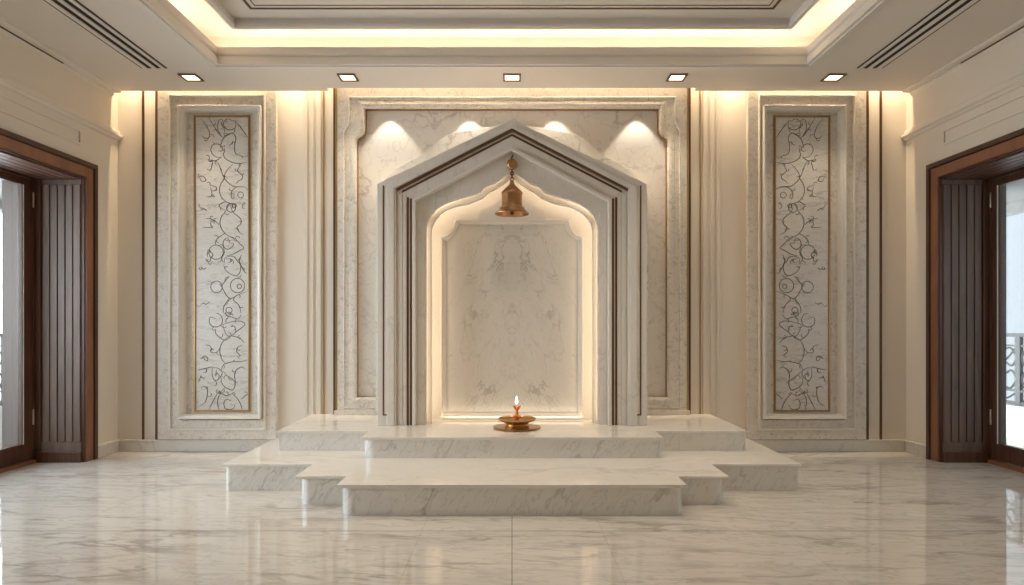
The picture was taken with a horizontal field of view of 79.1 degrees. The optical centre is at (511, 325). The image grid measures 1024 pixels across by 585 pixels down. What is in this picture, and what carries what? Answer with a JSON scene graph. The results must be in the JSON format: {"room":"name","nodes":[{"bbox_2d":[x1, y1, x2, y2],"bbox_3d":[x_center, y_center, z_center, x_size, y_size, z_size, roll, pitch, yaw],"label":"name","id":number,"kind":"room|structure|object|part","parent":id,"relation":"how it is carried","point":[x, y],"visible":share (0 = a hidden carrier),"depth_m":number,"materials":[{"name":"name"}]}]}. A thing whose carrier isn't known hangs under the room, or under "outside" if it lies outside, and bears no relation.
{"room":"prayer room","nodes":[
{"label":"prayer room","id":0,"kind":"room"},
{"bbox_2d":[0,180,1,212],"bbox_3d":[-5.100,-1.410,3.750,1.300,0.280,8.100,0,0,0],"label":"ceiling","id":1,"kind":"structure","parent":0,"point":[0,180],"depth_m":6.56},
{"bbox_2d":[0,406,1,443],"bbox_3d":[-5.620,1.075,3.750,0.260,0.390,8.100,0,0,0],"label":"parapet","id":2,"kind":"object","parent":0,"point":[0,406],"depth_m":6.69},
{"bbox_2d":[0,333,1,405],"bbox_3d":[-5.600,0.480,5.200,0.050,0.800,4.800,0,0,0],"label":"balcony railing","id":3,"kind":"object","parent":2,"relation":"on","point":[0,333],"visible":0.04,"depth_m":6.79,"materials":[{"name":"metal"}]},
{"bbox_3d":[-5.600,0.500,6.850,0.040,0.760,0.070,0,0,0],"label":"post","id":4,"kind":"part","parent":3,"relation":"part of","materials":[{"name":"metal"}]},
{"bbox_2d":[2,180,17,447],"bbox_3d":[-4.598,-0.190,6.085,0.296,2.920,0.630,0,0,0],"label":"wall","id":5,"kind":"structure","parent":0,"point":[9,190],"depth_m":5.77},
{"bbox_2d":[0,33,117,444],"bbox_3d":[-4.195,-0.800,1.900,0.510,4.100,8.600,0,0,0],"label":"wall","id":6,"kind":"structure","parent":0,"point":[18,62],"depth_m":5.88,"materials":[{"name":"beige paint"}]},
{"bbox_2d":[0,93,81,144],"bbox_3d":[-3.932,-1.717,4.123,0.016,0.136,3.065,0,0,0],"label":"trim","id":7,"kind":"structure","parent":6,"relation":"attached to","point":[1,95],"depth_m":5.18,"materials":[{"name":"beige paint"}]},
{"bbox_2d":[0,128,97,472],"bbox_3d":[-4.174,-0.121,4.200,0.552,2.782,3.284,0,0,0],"label":"door","id":8,"kind":"structure","parent":6,"relation":"in","point":[58,190],"depth_m":5.67,"materials":[{"name":"brown wood"}]},
{"bbox_3d":[-4.410,-0.060,4.200,0.080,2.620,3.000,0,0,0],"label":"frame","id":9,"kind":"part","parent":8,"relation":"part of","materials":[{"name":"brown wood"}]},
{"bbox_3d":[-4.340,-0.095,5.677,0.056,2.494,0.022,0,0,0],"label":"corner post","id":10,"kind":"part","parent":8,"relation":"part of","materials":[{"name":"brown wood"}]},
{"bbox_3d":[-4.128,1.108,5.682,0.365,0.088,0.012,0,0,0],"label":"rail","id":11,"kind":"part","parent":8,"relation":"part of","materials":[{"name":"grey wood"}]},
{"bbox_3d":[-4.128,-1.321,5.684,0.365,0.042,0.008,0,0,0],"label":"rail","id":12,"kind":"part","parent":8,"relation":"part of","materials":[{"name":"grey wood"}]},
{"bbox_3d":[-4.126,-0.117,5.681,0.342,2.355,0.014,0,0,0],"label":"plank panel","id":13,"kind":"part","parent":8,"relation":"part of","materials":[{"name":"brown wood"}]},
{"bbox_2d":[0,18,121,95],"bbox_3d":[-3.890,-2.286,1.850,0.100,0.052,8.500,0,0,0],"label":"trim","id":14,"kind":"structure","parent":6,"relation":"attached to","point":[70,66],"depth_m":5.31,"materials":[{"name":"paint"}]},
{"bbox_2d":[0,72,122,140],"bbox_3d":[-3.915,-1.900,1.900,0.050,0.100,8.600,0,0,0],"label":"trim","id":15,"kind":"structure","parent":6,"relation":"attached to","point":[7,82],"depth_m":5.32,"materials":[{"name":"beige paint"}]},
{"bbox_2d":[98,440,118,457],"bbox_3d":[-3.918,1.191,6.005,0.044,0.118,0.319,0,0,0],"label":"baseboard","id":16,"kind":"structure","parent":6,"relation":"attached to","point":[111,447],"depth_m":6.01,"materials":[{"name":"stone"}]},
{"bbox_2d":[0,452,1023,584],"bbox_3d":[0.000,1.310,1.950,8.740,0.120,8.900,0,0,0],"label":"floor","id":17,"kind":"structure","parent":0,"point":[118,518],"depth_m":3.68,"materials":[{"name":"stone"}]},
{"bbox_2d":[222,437,801,514],"bbox_3d":[0.000,1.147,5.138,4.392,0.205,2.120,0,0,0],"label":"marble step","id":18,"kind":"structure","parent":17,"relation":"on","point":[363,485],"depth_m":4.33,"materials":[{"name":"white stone"}]},
{"bbox_2d":[276,414,747,457],"bbox_3d":[0.000,0.962,5.544,3.948,0.167,1.308,0,0,0],"label":"plinth","id":19,"kind":"object","parent":18,"relation":"on","point":[441,438],"visible":0.98,"depth_m":5.19,"materials":[{"name":"white stone"}]},
{"bbox_2d":[377,119,646,425],"bbox_3d":[0.000,-0.473,5.750,2.378,2.702,0.599,0,0,0],"label":"shrine","id":20,"kind":"object","parent":19,"relation":"on","point":[479,310],"visible":0.94,"depth_m":5.59,"materials":[{"name":"stone"}]},
{"bbox_2d":[495,154,528,216],"bbox_3d":[0.000,-1.253,5.505,0.304,0.542,0.304,0,0,0],"label":"bell","id":21,"kind":"object","parent":20,"relation":"hanging from","point":[511,206],"visible":1,"depth_m":5.45,"materials":[{"name":"gold metal"}]},
{"bbox_3d":[0.000,-0.073,5.817,1.334,1.854,0.066,0,0,0],"label":"plaque moulding","id":22,"kind":"part","parent":20,"relation":"part of","materials":[{"name":"stone"}]},
{"bbox_3d":[0.000,-0.277,5.612,1.585,2.309,0.043,0,0,0],"label":"arch moulding","id":23,"kind":"part","parent":20,"relation":"part of","materials":[{"name":"stone"}]},
{"bbox_2d":[493,396,540,431],"bbox_3d":[0.043,0.740,5.340,0.410,0.276,0.410,0,0,0],"label":"oil lamp","id":24,"kind":"object","parent":19,"relation":"on","point":[514,423],"visible":1,"depth_m":5.28,"materials":[{"name":"gold metal"}]},
{"bbox_3d":[0.043,0.808,5.340,0.324,0.036,0.324,0,0,0],"label":"oil dish","id":25,"kind":"part","parent":24,"relation":"part of","materials":[{"name":"gold metal"}]},
{"bbox_3d":[0.043,0.871,5.340,0.410,0.014,0.410,0,0,0],"label":"plate","id":26,"kind":"part","parent":24,"relation":"part of","materials":[{"name":"gold metal"}]},
{"bbox_2d":[0,0,1023,90],"bbox_3d":[0.000,-2.551,1.900,7.880,0.478,8.600,0,0,0],"label":"ceiling","id":27,"kind":"structure","parent":0,"point":[38,19],"depth_m":5.57,"materials":[{"name":"paint"}]},
{"bbox_2d":[44,0,166,68],"bbox_3d":[-3.204,-2.308,3.878,0.235,0.009,3.356,0,0,0],"label":"ceiling vent","id":28,"kind":"object","parent":27,"relation":"in","point":[77,12],"visible":1,"depth_m":4.87,"materials":[{"name":"metal"}]},
{"bbox_2d":[177,73,203,81],"bbox_3d":[-2.980,-2.306,5.757,0.164,0.012,0.164,0,0,0],"label":"recessed light","id":29,"kind":"object","parent":27,"relation":"in","point":[188,77],"visible":1,"depth_m":5.76,"materials":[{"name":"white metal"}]},
{"bbox_2d":[337,73,358,81],"bbox_3d":[-1.523,-2.306,5.757,0.164,0.012,0.164,0,0,0],"label":"recessed light","id":30,"kind":"object","parent":27,"relation":"in","point":[344,77],"visible":1,"depth_m":5.76,"materials":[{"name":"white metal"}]},
{"bbox_2d":[218,0,805,17],"bbox_3d":[0.000,-2.640,2.985,4.700,0.120,4.470,0,0,0],"label":"ceiling panel","id":31,"kind":"object","parent":27,"relation":"attached to","point":[236,8],"visible":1,"depth_m":5.04,"materials":[{"name":"paint"}]},
{"bbox_2d":[243,0,780,8],"bbox_3d":[0.000,-2.579,2.982,4.262,0.006,4.127,0,0,0],"label":"trim","id":32,"kind":"structure","parent":31,"relation":"attached to","point":[245,1],"depth_m":5.03,"materials":[{"name":"brown metal"}]},
{"bbox_2d":[250,0,773,5],"bbox_3d":[0.000,-2.579,2.982,4.148,0.006,4.013,0,0,0],"label":"trim","id":33,"kind":"structure","parent":31,"relation":"attached to","point":[250,0],"depth_m":4.98,"materials":[{"name":"brown metal"}]},
{"bbox_2d":[134,0,889,67],"bbox_3d":[0.000,-2.380,2.985,5.350,0.164,5.120,0,0,0],"label":"trim","id":34,"kind":"structure","parent":27,"relation":"attached to","point":[171,9],"depth_m":5.47,"materials":[{"name":"paint"}]},
{"bbox_2d":[205,0,818,28],"bbox_3d":[0.000,-2.600,2.985,4.712,0.200,4.482,0,0,0],"label":"trim","id":35,"kind":"structure","parent":27,"relation":"attached to","point":[234,23],"depth_m":5.20,"materials":[{"name":"paint"}]},
{"bbox_2d":[503,73,520,81],"bbox_3d":[0.000,-2.306,5.757,0.164,0.012,0.164,0,0,0],"label":"recessed light","id":36,"kind":"object","parent":27,"relation":"in","point":[507,77],"visible":1,"depth_m":5.76,"materials":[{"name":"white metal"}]},
{"bbox_2d":[666,73,687,81],"bbox_3d":[1.530,-2.306,5.757,0.164,0.012,0.164,0,0,0],"label":"recessed light","id":37,"kind":"object","parent":27,"relation":"in","point":[673,77],"visible":1,"depth_m":5.76,"materials":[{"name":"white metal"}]},
{"bbox_2d":[820,73,846,81],"bbox_3d":[2.985,-2.306,5.757,0.164,0.012,0.164,0,0,0],"label":"recessed light","id":38,"kind":"object","parent":27,"relation":"in","point":[831,77],"visible":1,"depth_m":5.76,"materials":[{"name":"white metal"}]},
{"bbox_2d":[857,0,979,68],"bbox_3d":[3.204,-2.308,3.878,0.235,0.009,3.356,0,0,0],"label":"ceiling vent","id":39,"kind":"object","parent":27,"relation":"in","point":[946,12],"visible":1,"depth_m":4.87,"materials":[{"name":"metal"}]},
{"bbox_2d":[118,88,905,438],"bbox_3d":[0.000,-0.800,6.300,9.200,4.100,0.200,0,0,0],"label":"wall","id":40,"kind":"structure","parent":0,"point":[290,103],"depth_m":6.20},
{"bbox_2d":[142,91,143,439],"bbox_3d":[-3.680,-0.683,6.186,0.023,3.634,0.008,0,0,0],"label":"trim","id":41,"kind":"structure","parent":40,"relation":"attached to","point":[142,91],"depth_m":6.18,"materials":[{"name":"brown metal"}]},
{"bbox_2d":[139,91,154,438],"bbox_3d":[-3.631,-0.683,6.194,0.186,3.634,0.012,0,0,0],"label":"trim","id":42,"kind":"structure","parent":40,"relation":"attached to","point":[149,96],"depth_m":6.19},
{"bbox_2d":[155,91,157,439],"bbox_3d":[-3.546,-0.683,6.186,0.024,3.634,0.008,0,0,0],"label":"trim","id":43,"kind":"structure","parent":40,"relation":"attached to","point":[156,92],"depth_m":6.18,"materials":[{"name":"brown metal"}]},
{"bbox_2d":[158,91,277,439],"bbox_3d":[-2.926,-0.682,6.144,1.170,3.615,0.112,0,0,0],"label":"panel","id":44,"kind":"object","parent":40,"relation":"attached to","point":[218,150],"visible":1,"depth_m":6.17,"materials":[{"name":"stone"}]},
{"bbox_3d":[-2.884,-0.628,6.139,0.817,3.091,0.102,0,0,0],"label":"ledge moulding","id":45,"kind":"part","parent":44,"relation":"part of","materials":[{"name":"stone"}]},
{"bbox_3d":[-2.890,-0.622,6.180,0.559,2.951,0.020,0,0,0],"label":"gold frame","id":46,"kind":"part","parent":44,"relation":"part of","materials":[{"name":"stone"}]},
{"bbox_2d":[196,117,247,409],"bbox_3d":[-2.890,-0.622,6.186,0.527,2.919,0.008,0,0,0],"label":"art","id":47,"kind":"object","parent":44,"relation":"attached to","point":[221,142],"depth_m":6.18,"materials":[{"name":"stone"}]},
{"bbox_2d":[304,91,307,413],"bbox_3d":[-2.063,-0.811,6.192,0.044,3.378,0.016,0,0,0],"label":"trim","id":48,"kind":"structure","parent":40,"relation":"attached to","point":[305,92],"depth_m":6.18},
{"bbox_2d":[310,91,313,413],"bbox_3d":[-2.002,-0.811,6.192,0.046,3.378,0.016,0,0,0],"label":"trim","id":49,"kind":"structure","parent":40,"relation":"attached to","point":[311,92],"depth_m":6.18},
{"bbox_2d":[316,91,321,413],"bbox_3d":[-1.929,-0.811,6.192,0.055,3.378,0.016,0,0,0],"label":"trim","id":50,"kind":"structure","parent":40,"relation":"attached to","point":[318,93],"depth_m":6.18,"materials":[{"name":"beige paint"}]},
{"bbox_2d":[323,91,324,413],"bbox_3d":[-1.881,-0.811,6.194,0.012,3.378,0.012,0,0,0],"label":"trim","id":51,"kind":"structure","parent":40,"relation":"attached to","point":[323,91],"depth_m":6.19,"materials":[{"name":"gold metal"}]},
{"bbox_2d":[333,88,334,413],"bbox_3d":[-1.769,-0.811,6.185,0.020,3.378,0.030,0,0,0],"label":"trim","id":52,"kind":"structure","parent":40,"relation":"attached to","point":[333,88],"depth_m":6.17,"materials":[{"name":"brown metal"}]},
{"bbox_2d":[117,439,906,451],"bbox_3d":[0.000,1.191,6.178,7.880,0.118,0.044,0,0,0],"label":"baseboard","id":53,"kind":"structure","parent":40,"relation":"attached to","point":[125,445],"depth_m":6.17,"materials":[{"name":"stone"}]},
{"bbox_2d":[334,88,689,414],"bbox_3d":[0.000,-0.807,6.135,3.506,3.366,0.130,0,0,0],"label":"backdrop panel","id":54,"kind":"object","parent":40,"relation":"attached to","point":[381,134],"visible":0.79,"depth_m":6.12,"materials":[{"name":"stone"}]},
{"bbox_3d":[0.000,0.855,6.150,3.506,0.044,0.100,0,0,0],"label":"panel","id":55,"kind":"part","parent":54,"relation":"part of","materials":[{"name":"stone"}]},
{"bbox_2d":[689,88,690,413],"bbox_3d":[1.769,-0.811,6.185,0.020,3.378,0.030,0,0,0],"label":"trim","id":56,"kind":"structure","parent":40,"relation":"attached to","point":[689,88],"depth_m":6.17,"materials":[{"name":"brown metal"}]},
{"bbox_2d":[699,91,700,413],"bbox_3d":[1.881,-0.811,6.194,0.012,3.378,0.012,0,0,0],"label":"trim","id":57,"kind":"structure","parent":40,"relation":"attached to","point":[699,91],"depth_m":6.19,"materials":[{"name":"gold metal"}]},
{"bbox_2d":[702,91,707,413],"bbox_3d":[1.929,-0.811,6.192,0.055,3.378,0.016,0,0,0],"label":"trim","id":58,"kind":"structure","parent":40,"relation":"attached to","point":[704,93],"depth_m":6.18,"materials":[{"name":"beige paint"}]},
{"bbox_2d":[710,91,713,413],"bbox_3d":[2.002,-0.811,6.192,0.046,3.378,0.016,0,0,0],"label":"trim","id":59,"kind":"structure","parent":40,"relation":"attached to","point":[711,92],"depth_m":6.18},
{"bbox_2d":[716,91,719,413],"bbox_3d":[2.063,-0.811,6.192,0.044,3.378,0.016,0,0,0],"label":"trim","id":60,"kind":"structure","parent":40,"relation":"attached to","point":[717,92],"depth_m":6.18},
{"bbox_2d":[746,91,865,439],"bbox_3d":[2.926,-0.682,6.144,1.170,3.615,0.112,0,0,0],"label":"panel","id":61,"kind":"object","parent":40,"relation":"attached to","point":[806,150],"visible":1,"depth_m":6.17,"materials":[{"name":"stone"}]},
{"bbox_3d":[2.890,-0.622,6.180,0.559,2.951,0.020,0,0,0],"label":"gold frame","id":62,"kind":"part","parent":61,"relation":"part of","materials":[{"name":"stone"}]},
{"bbox_2d":[776,117,827,409],"bbox_3d":[2.890,-0.622,6.186,0.527,2.919,0.008,0,0,0],"label":"art","id":63,"kind":"object","parent":61,"relation":"attached to","point":[801,142],"depth_m":6.18,"materials":[{"name":"stone"}]},
{"bbox_3d":[2.884,-0.628,6.139,0.817,3.091,0.102,0,0,0],"label":"ledge moulding","id":64,"kind":"part","parent":61,"relation":"part of","materials":[{"name":"stone"}]},
{"bbox_2d":[866,91,868,439],"bbox_3d":[3.546,-0.683,6.186,0.024,3.634,0.008,0,0,0],"label":"trim","id":65,"kind":"structure","parent":40,"relation":"attached to","point":[867,92],"depth_m":6.18,"materials":[{"name":"brown metal"}]},
{"bbox_2d":[869,91,884,438],"bbox_3d":[3.631,-0.683,6.194,0.186,3.634,0.012,0,0,0],"label":"trim","id":66,"kind":"structure","parent":40,"relation":"attached to","point":[874,96],"depth_m":6.19,"materials":[{"name":"beige paint"}]},
{"bbox_2d":[880,91,881,439],"bbox_3d":[3.680,-0.683,6.186,0.023,3.634,0.008,0,0,0],"label":"trim","id":67,"kind":"structure","parent":40,"relation":"attached to","point":[880,91],"depth_m":6.18,"materials":[{"name":"brown metal"}]},
{"bbox_2d":[906,33,1023,444],"bbox_3d":[4.195,-0.800,1.900,0.510,4.100,8.600,0,0,0],"label":"wall","id":68,"kind":"structure","parent":0,"point":[1005,62],"depth_m":5.92,"materials":[{"name":"beige paint"}]},
{"bbox_2d":[905,440,925,457],"bbox_3d":[3.918,1.191,6.005,0.044,0.118,0.319,0,0,0],"label":"baseboard","id":69,"kind":"structure","parent":68,"relation":"attached to","point":[912,447],"depth_m":6.01,"materials":[{"name":"stone"}]},
{"bbox_2d":[901,72,1023,140],"bbox_3d":[3.915,-1.900,1.900,0.050,0.100,8.600,0,0,0],"label":"trim","id":70,"kind":"structure","parent":68,"relation":"attached to","point":[1016,82],"depth_m":5.32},
{"bbox_2d":[902,18,1023,95],"bbox_3d":[3.890,-2.286,1.850,0.100,0.052,8.500,0,0,0],"label":"trim","id":71,"kind":"structure","parent":68,"relation":"attached to","point":[953,66],"depth_m":5.31,"materials":[{"name":"paint"}]},
{"bbox_2d":[926,128,1023,472],"bbox_3d":[4.174,-0.121,4.200,0.552,2.782,3.284,0,0,0],"label":"door","id":72,"kind":"structure","parent":68,"relation":"in","point":[964,189],"depth_m":5.67,"materials":[{"name":"brown wood"}]},
{"bbox_3d":[4.128,-1.321,5.684,0.365,0.042,0.008,0,0,0],"label":"rail","id":73,"kind":"part","parent":72,"relation":"part of","materials":[{"name":"grey wood"}]},
{"bbox_3d":[4.126,-0.117,5.681,0.342,2.355,0.014,0,0,0],"label":"plank panel","id":74,"kind":"part","parent":72,"relation":"part of","materials":[{"name":"brown wood"}]},
{"bbox_3d":[4.128,1.108,5.682,0.365,0.088,0.012,0,0,0],"label":"rail","id":75,"kind":"part","parent":72,"relation":"part of","materials":[{"name":"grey wood"}]},
{"bbox_3d":[4.340,-0.095,5.677,0.056,2.494,0.022,0,0,0],"label":"corner post","id":76,"kind":"part","parent":72,"relation":"part of","materials":[{"name":"brown wood"}]},
{"bbox_3d":[4.410,-0.060,4.200,0.080,2.620,3.000,0,0,0],"label":"frame","id":77,"kind":"part","parent":72,"relation":"part of","materials":[{"name":"brown wood"}]},
{"bbox_2d":[942,93,1023,144],"bbox_3d":[3.932,-1.717,4.123,0.016,0.136,3.065,0,0,0],"label":"trim","id":78,"kind":"structure","parent":68,"relation":"attached to","point":[1021,95],"depth_m":5.18,"materials":[{"name":"beige paint"}]},
{"bbox_2d":[1003,185,1005,443],"bbox_3d":[4.525,-0.190,6.085,0.150,2.920,0.630,0,0,0],"label":"door frame","id":79,"kind":"structure","parent":0,"point":[1004,186],"depth_m":5.77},
{"bbox_2d":[1006,180,1023,216],"bbox_3d":[5.100,-1.410,3.750,1.300,0.280,8.100,0,0,0],"label":"ceiling","id":80,"kind":"structure","parent":0,"point":[1014,191],"depth_m":6.66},
{"bbox_2d":[1006,440,1023,448],"bbox_3d":[5.225,1.330,3.750,1.550,0.120,8.100,0,0,0],"label":"floor","id":81,"kind":"structure","parent":0,"point":[1008,442],"depth_m":6.64,"materials":[{"name":"white"}]},
{"bbox_2d":[1006,403,1023,443],"bbox_3d":[5.620,1.075,3.750,0.260,0.390,8.100,0,0,0],"label":"parapet","id":82,"kind":"object","parent":81,"relation":"on","point":[1014,414],"depth_m":6.80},
{"bbox_2d":[1006,333,1023,405],"bbox_3d":[5.600,0.480,5.200,0.050,0.800,4.800,0,0,0],"label":"balcony railing","id":83,"kind":"object","parent":82,"relation":"on","point":[1018,352],"visible":0.35,"depth_m":6.84,"materials":[{"name":"metal"}]},
{"bbox_3d":[5.600,0.100,5.200,0.050,0.040,4.800,0,0,0],"label":"rail","id":84,"kind":"part","parent":83,"relation":"part of","materials":[{"name":"metal"}]},
{"bbox_3d":[5.600,0.718,5.200,0.030,0.025,4.800,0,0,0],"label":"rail","id":85,"kind":"part","parent":83,"relation":"part of","materials":[{"name":"metal"}]},
{"bbox_3d":[5.600,0.855,5.200,0.036,0.030,4.800,0,0,0],"label":"rail","id":86,"kind":"part","parent":83,"relation":"part of","materials":[{"name":"metal"}]},
{"bbox_3d":[5.600,0.500,6.850,0.040,0.760,0.070,0,0,0],"label":"post","id":87,"kind":"part","parent":83,"relation":"part of","materials":[{"name":"metal"}]}
]}

